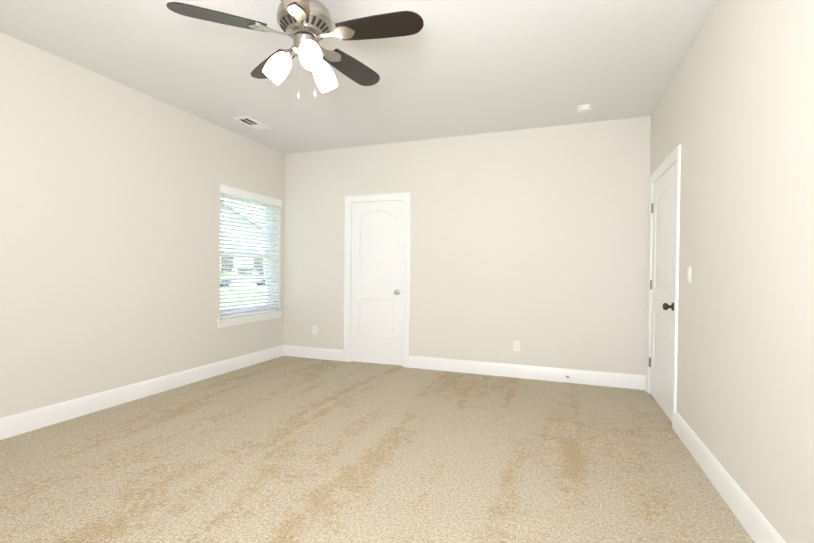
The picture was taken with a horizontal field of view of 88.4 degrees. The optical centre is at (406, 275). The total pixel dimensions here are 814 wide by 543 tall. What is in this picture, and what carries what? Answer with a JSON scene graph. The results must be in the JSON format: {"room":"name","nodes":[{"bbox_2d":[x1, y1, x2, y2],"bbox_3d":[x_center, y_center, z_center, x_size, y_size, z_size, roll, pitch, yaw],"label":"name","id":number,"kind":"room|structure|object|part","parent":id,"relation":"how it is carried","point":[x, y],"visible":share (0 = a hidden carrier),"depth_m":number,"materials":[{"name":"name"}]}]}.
{"room":"empty bedroom","nodes":[
{"label":"empty bedroom","id":0,"kind":"room"},
{"bbox_2d":[0,32,284,417],"bbox_3d":[-2.803,-0.264,2.916,0.200,2.740,6.300,1,1,20],"label":"wall","id":1,"kind":"structure","parent":0,"point":[110,203],"depth_m":3.47,"materials":[{"name":"white paint"}]},
{"bbox_2d":[0,345,283,439],"bbox_3d":[-2.716,1.034,2.892,0.014,0.145,6.000,1,1,20],"label":"baseboard","id":2,"kind":"structure","parent":1,"relation":"attached to","point":[16,424],"depth_m":3.57,"materials":[{"name":"white wood"}]},
{"bbox_2d":[217,194,283,327],"bbox_3d":[-1.963,-0.209,5.149,0.232,1.567,1.130,1,1,20],"label":"window","id":3,"kind":"structure","parent":1,"relation":"in","point":[224,312],"depth_m":5.22,"materials":[{"name":"white plastic"}]},
{"bbox_2d":[220,185,281,318],"bbox_3d":[-1.906,-0.263,5.128,0.088,1.485,1.074,1,1,20],"label":"window blinds","id":4,"kind":"object","parent":3,"relation":"attached to","point":[228,191],"visible":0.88,"depth_m":5.08,"materials":[{"name":"white plastic"}]},
{"bbox_2d":[0,0,716,153],"bbox_3d":[-0.672,-1.665,2.122,4.710,0.120,6.300,1,1,20],"label":"ceiling","id":5,"kind":"structure","parent":0,"point":[452,68],"depth_m":3.14,"materials":[{"name":"white paint"}]},
{"bbox_2d":[233,116,269,129],"bbox_3d":[-1.659,-1.632,4.490,0.186,0.012,0.376,1,1,20],"label":"ceiling vent","id":6,"kind":"object","parent":5,"relation":"in","point":[251,122],"visible":0.98,"depth_m":4.47,"materials":[{"name":"white plastic"}]},
{"bbox_2d":[166,0,423,98],"bbox_3d":[-0.519,-1.273,2.294,1.241,0.663,1.253,1,1,20],"label":"fan","id":7,"kind":"object","parent":5,"relation":"hanging from","point":[305,26],"visible":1,"depth_m":2.21,"materials":[{"name":"brown wood"}]},
{"bbox_3d":[-0.559,-1.301,2.285,0.272,0.116,0.272,1,1,20],"label":"motor","id":8,"kind":"part","parent":7,"relation":"part of","materials":[{"name":"silver metal"}]},
{"bbox_2d":[577,104,592,112],"bbox_3d":[1.687,-1.576,3.971,0.140,0.043,0.140,1,1,20],"label":"smoke detector","id":9,"kind":"object","parent":5,"relation":"attached to","point":[585,108],"visible":1,"depth_m":3.93,"materials":[{"name":"white plastic"}]},
{"bbox_2d":[0,356,753,542],"bbox_3d":[-0.702,1.185,2.150,4.710,0.100,6.300,1,1,20],"label":"floor","id":10,"kind":"structure","parent":0,"point":[286,449],"depth_m":2.49,"materials":[{"name":"carpet"}]},
{"bbox_2d":[284,116,650,374],"bbox_3d":[0.400,-0.251,5.013,4.360,2.740,0.150,1,1,20],"label":"wall","id":11,"kind":"structure","parent":0,"point":[534,241],"depth_m":4.68,"materials":[{"name":"white paint"}]},
{"bbox_2d":[284,345,342,360],"bbox_3d":[-1.237,1.024,5.537,0.898,0.145,0.014,1,1,20],"label":"baseboard","id":12,"kind":"structure","parent":11,"relation":"attached to","point":[294,351],"depth_m":5.53,"materials":[{"name":"white wood"}]},
{"bbox_2d":[312,326,316,334],"bbox_3d":[-1.223,0.722,5.533,0.070,0.115,0.007,1,1,20],"label":"electrical outlet","id":13,"kind":"object","parent":11,"relation":"attached to","point":[314,329],"visible":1,"depth_m":5.53,"materials":[{"name":"white plastic"}]},
{"bbox_2d":[350,200,403,365],"bbox_3d":[-0.375,0.087,5.244,0.710,2.018,0.035,1,1,20],"label":"door","id":14,"kind":"structure","parent":11,"relation":"in","point":[377,247],"depth_m":5.22,"materials":[{"name":"white wood"}]},
{"bbox_2d":[343,192,410,367],"bbox_3d":[-0.359,0.046,5.285,0.898,2.124,0.168,1,1,20],"label":"door frame","id":15,"kind":"structure","parent":11,"relation":"attached to","point":[404,196],"depth_m":5.18,"materials":[{"name":"white wood"}]},
{"bbox_2d":[513,341,519,350],"bbox_3d":[1.216,0.781,4.634,0.070,0.115,0.007,1,1,20],"label":"electrical outlet","id":16,"kind":"object","parent":11,"relation":"attached to","point":[516,346],"visible":1,"depth_m":4.63,"materials":[{"name":"white plastic"}]},
{"bbox_2d":[409,355,645,390],"bbox_3d":[1.212,1.059,4.625,2.534,0.145,0.030,1,1,20],"label":"baseboard","id":17,"kind":"structure","parent":11,"relation":"attached to","point":[620,380],"depth_m":4.57,"materials":[{"name":"white wood"}]},
{"bbox_2d":[650,0,813,542],"bbox_3d":[1.452,-0.205,1.348,0.150,2.740,6.300,1,1,20],"label":"wall","id":18,"kind":"structure","parent":0,"point":[732,115],"depth_m":1.93,"materials":[{"name":"white paint"}]},
{"bbox_2d":[649,163,675,421],"bbox_3d":[2.193,0.130,3.630,0.107,2.018,0.921,1,1,20],"label":"door","id":19,"kind":"structure","parent":18,"relation":"in","point":[663,207],"depth_m":3.59,"materials":[{"name":"white wood"}]},
{"bbox_3d":[2.041,0.243,3.271,0.072,0.064,0.064,1,1,20],"label":"right door knob","id":20,"kind":"part","parent":19,"relation":"part of","materials":[{"name":"brown metal"}]},
{"bbox_2d":[646,145,680,429],"bbox_3d":[2.268,0.090,3.599,0.168,2.124,1.102,1,1,20],"label":"door frame","id":21,"kind":"structure","parent":18,"relation":"attached to","point":[670,161],"depth_m":3.18,"materials":[{"name":"white wood"}]},
{"bbox_2d":[687,266,690,282],"bbox_3d":[1.913,-0.009,2.841,0.013,0.115,0.070,1,1,20],"label":"light switch","id":22,"kind":"object","parent":18,"relation":"attached to","point":[689,275],"visible":0.98,"depth_m":2.83,"materials":[{"name":"white plastic"}]},
{"bbox_2d":[674,411,785,542],"bbox_3d":[1.161,1.095,0.845,0.014,0.145,4.842,1,1,20],"label":"baseboard","id":23,"kind":"structure","parent":18,"relation":"attached to","point":[755,523],"depth_m":2.10,"materials":[{"name":"white wood"}]},
{"label":"outside","id":24,"kind":"structure","parent":0,"visible":0},
{"bbox_2d":[220,283,264,308],"bbox_3d":[-55.692,0.528,61.864,139.799,0.200,200.000,1,1,20],"label":"lawn","id":25,"kind":"structure","parent":24,"point":[242,298],"depth_m":23.49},
{"bbox_2d":[220,283,264,289],"bbox_3d":[-8.126,1.082,44.324,32.800,0.030,200.000,1,1,20],"label":"driveway","id":26,"kind":"structure","parent":25,"relation":"on","point":[241,287],"depth_m":37.51,"materials":[{"name":"grey concrete"}]},
{"bbox_2d":[220,269,265,285],"bbox_3d":[-15.619,0.139,40.154,5.400,1.780,1.980,0,1,-35],"label":"truck","id":27,"kind":"object","parent":26,"relation":"on","point":[242,277],"depth_m":39.25,"materials":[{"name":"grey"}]},
{"bbox_2d":[220,198,265,273],"bbox_3d":[-36.683,-4.813,54.148,29.480,11.030,30.800,1,1,20],"label":"house","id":28,"kind":"structure","parent":25,"relation":"on","point":[241,243],"depth_m":54.77,"materials":[{"name":"grey"}]}
]}

